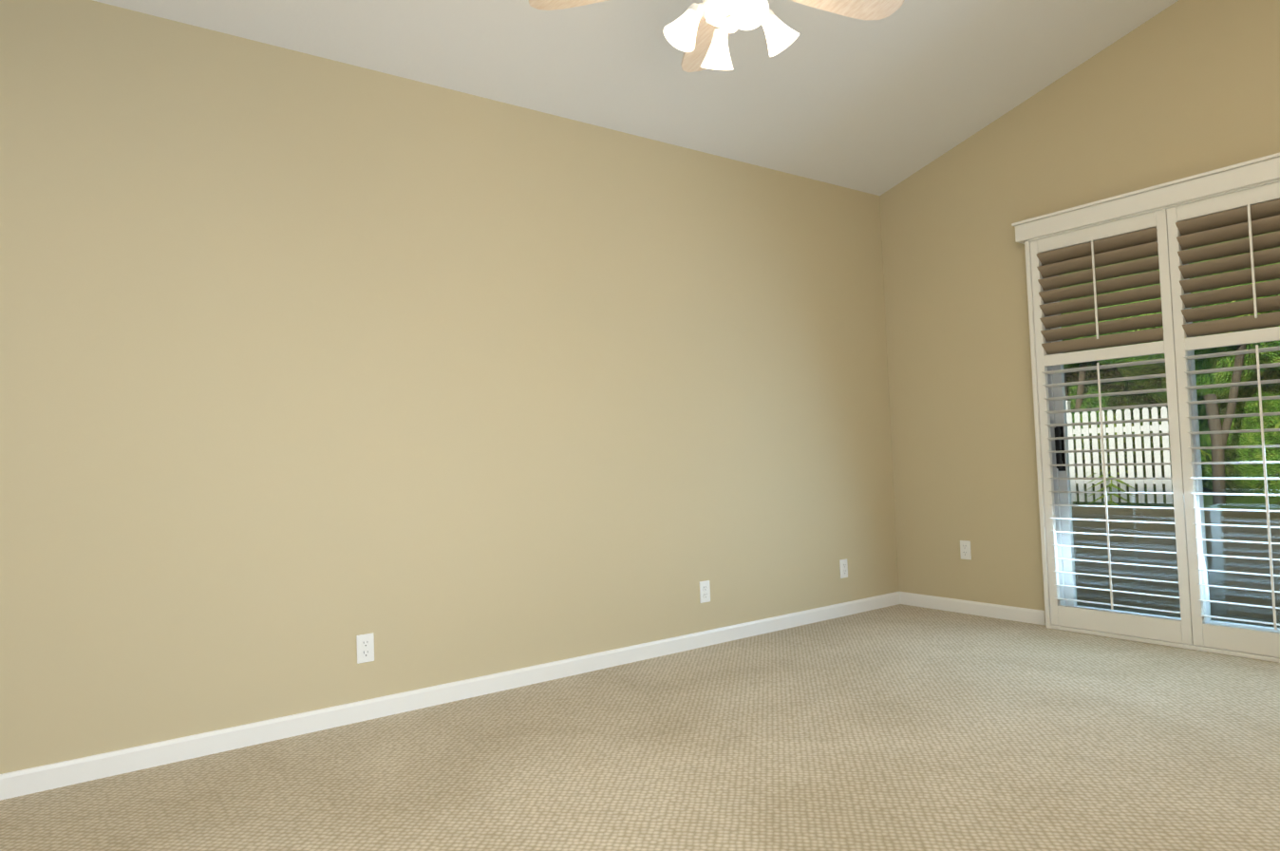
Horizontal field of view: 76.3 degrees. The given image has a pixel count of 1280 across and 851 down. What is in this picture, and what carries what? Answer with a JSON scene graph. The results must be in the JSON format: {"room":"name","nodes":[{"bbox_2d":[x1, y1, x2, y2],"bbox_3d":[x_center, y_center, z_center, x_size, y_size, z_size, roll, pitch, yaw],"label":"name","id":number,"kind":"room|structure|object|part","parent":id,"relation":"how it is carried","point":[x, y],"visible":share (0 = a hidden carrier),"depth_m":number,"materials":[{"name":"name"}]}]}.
{"room":"empty bedroom","nodes":[
{"label":"empty bedroom","id":0,"kind":"room"},
{"bbox_2d":[0,0,899,773],"bbox_3d":[-0.853,-0.515,3.748,6.400,3.450,0.150,-1,-3,-36],"label":"wall","id":1,"kind":"structure","parent":0,"point":[311,367],"depth_m":3.44,"materials":[{"name":"beige paint"}]},
{"bbox_2d":[356,632,374,663],"bbox_3d":[-1.131,0.917,3.355,0.070,0.115,0.010,-1,-3,-36],"label":"outlet","id":2,"kind":"object","parent":1,"relation":"attached to","point":[366,648],"visible":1,"depth_m":3.35,"materials":[{"name":"white plastic"}]},
{"bbox_2d":[0,591,900,800],"bbox_3d":[-0.743,1.164,3.617,6.100,0.080,0.014,-1,-3,-36],"label":"baseboard","id":3,"kind":"structure","parent":1,"relation":"attached to","point":[45,777],"depth_m":3.36,"materials":[{"name":"white wood"}]},
{"bbox_2d":[699,580,710,602],"bbox_3d":[0.354,0.904,4.431,0.070,0.115,0.010,-1,-3,-36],"label":"outlet","id":4,"kind":"object","parent":1,"relation":"attached to","point":[705,592],"visible":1,"depth_m":4.43,"materials":[{"name":"white plastic"}]},
{"bbox_2d":[839,558,847,578],"bbox_3d":[1.278,0.896,5.101,0.070,0.115,0.010,-1,-3,-36],"label":"outlet","id":5,"kind":"object","parent":1,"relation":"attached to","point":[843,565],"visible":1,"depth_m":5.10,"materials":[{"name":"white plastic"}]},
{"bbox_2d":[93,0,1178,195],"bbox_3d":[0.415,-1.957,1.982,6.400,0.698,4.643,-1,-3,-36],"label":"ceiling","id":6,"kind":"structure","parent":0,"point":[906,89],"depth_m":3.97,"materials":[{"name":"white paint"}]},
{"bbox_2d":[527,0,904,72],"bbox_3d":[0.289,-1.593,2.401,1.203,0.969,1.178,-1,-3,-36],"label":"ceiling fan","id":7,"kind":"object","parent":6,"relation":"hanging from","point":[698,34],"visible":1,"depth_m":2.49,"materials":[{"name":"white glass"}]},
{"bbox_3d":[0.256,-1.619,2.428,0.322,0.913,0.322,-1,-3,-36],"label":"motor","id":8,"kind":"part","parent":7,"relation":"part of","materials":[{"name":"white metal"}]},
{"bbox_2d":[0,603,1279,850],"bbox_3d":[0.529,1.150,1.863,6.400,0.120,4.643,-1,-3,-36],"label":"floor","id":9,"kind":"structure","parent":0,"point":[902,727],"depth_m":2.73,"materials":[{"name":"carpet"}]},
{"bbox_2d":[879,0,1279,610],"bbox_3d":[2.437,-0.605,4.533,0.150,3.450,2.445,-1,-3,-36],"label":"wall","id":10,"kind":"structure","parent":0,"point":[960,383],"depth_m":4.79,"materials":[{"name":"beige paint"}]},
{"bbox_2d":[960,540,971,559],"bbox_3d":[2.002,0.766,5.014,0.010,0.115,0.070,-1,-3,-36],"label":"outlet","id":11,"kind":"object","parent":10,"relation":"attached to","point":[965,550],"visible":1,"depth_m":5.01,"materials":[{"name":"white plastic"}]},
{"bbox_2d":[899,591,1045,624],"bbox_3d":[2.005,1.116,5.011,0.014,0.080,0.985,-1,-3,-36],"label":"baseboard","id":12,"kind":"structure","parent":10,"relation":"attached to","point":[1008,612],"depth_m":4.95,"materials":[{"name":"white wood"}]},
{"bbox_2d":[1041,214,1279,632],"bbox_3d":[2.760,0.042,4.082,0.126,2.100,1.405,-1,-3,-36],"label":"window","id":13,"kind":"structure","parent":10,"relation":"in","point":[1065,552],"depth_m":4.27,"materials":[{"name":"clear glass"}]},
{"bbox_3d":[2.352,0.125,4.569,0.036,0.260,0.040,-1,-3,-36],"label":"handle","id":14,"kind":"part","parent":13,"relation":"part of","materials":[{"name":"black"}]},
{"bbox_2d":[1011,151,1279,662],"bbox_3d":[2.656,-0.051,4.014,0.113,2.288,1.538,-1,-3,-36],"label":"window blind","id":15,"kind":"object","parent":13,"relation":"attached to","point":[1165,216],"visible":1,"depth_m":4.04,"materials":[{"name":"white"}]},
{"bbox_3d":[2.455,0.012,4.293,0.096,2.153,0.694,-1,-3,-36],"label":"panel","id":16,"kind":"part","parent":15,"relation":"part of","materials":[{"name":"white"}]},
{"bbox_3d":[2.863,-0.024,3.730,0.096,2.153,0.694,-1,-3,-36],"label":"panel","id":17,"kind":"part","parent":15,"relation":"part of","materials":[{"name":"white"}]},
{"label":"outside","id":18,"kind":"structure","parent":0,"visible":0},
{"bbox_2d":[1065,247,1279,498],"bbox_3d":[11.462,-1.388,16.148,5.743,7.892,20.335,-1,-3,-36],"label":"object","id":19,"kind":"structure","parent":18,"point":[1250,421],"depth_m":14.04,"materials":[{"name":"green plant"}]},
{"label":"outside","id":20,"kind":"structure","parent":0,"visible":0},
{"bbox_2d":[1072,504,1279,627],"bbox_3d":[6.178,1.180,7.403,9.250,0.110,26.000,-1,-3,-36],"label":"patio slab","id":21,"kind":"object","parent":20,"point":[1167,532],"depth_m":7.01,"materials":[{"name":"concrete"}]},
{"bbox_2d":[1075,491,1279,508],"bbox_3d":[24.051,1.114,21.594,64.850,0.140,80.000,-1,-3,-36],"label":"lawn","id":22,"kind":"structure","parent":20,"point":[1245,501],"depth_m":13.49,"materials":[{"name":"green plant"}]},
{"bbox_2d":[1062,339,1094,409],"bbox_3d":[8.030,-1.263,16.355,4.145,5.384,3.873,-1,-3,-36],"label":"broadleaf tree","id":23,"kind":"object","parent":22,"relation":"on","point":[1080,386],"depth_m":15.79,"materials":[{"name":"green plant"}]},
{"bbox_2d":[1065,400,1172,504],"bbox_3d":[7.002,0.509,14.844,0.130,1.800,5.120,-1,-3,-36],"label":"picket fence","id":24,"kind":"object","parent":22,"relation":"on","point":[1146,428],"depth_m":13.42,"materials":[{"name":"white paint"}]},
{"bbox_2d":[1073,413,1247,505],"bbox_3d":[8.563,0.719,14.642,3.826,2.028,3.737,-1,-3,-36],"label":"fence","id":25,"kind":"object","parent":22,"relation":"on","point":[1118,473],"depth_m":13.94,"materials":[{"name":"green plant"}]},
{"bbox_2d":[1059,232,1279,504],"bbox_3d":[8.842,-1.087,13.031,3.420,4.720,5.106,-1,-3,-36],"label":"broadleaf tree","id":26,"kind":"object","parent":22,"relation":"on","point":[1243,358],"depth_m":12.95,"materials":[{"name":"green plant"}]},
{"bbox_2d":[1234,421,1279,503],"bbox_3d":[10.135,0.752,10.834,4.043,1.945,3.961,-1,-3,-36],"label":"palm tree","id":27,"kind":"object","parent":22,"relation":"on","point":[1275,425],"depth_m":12.22,"materials":[{"name":"green plant"}]}
]}

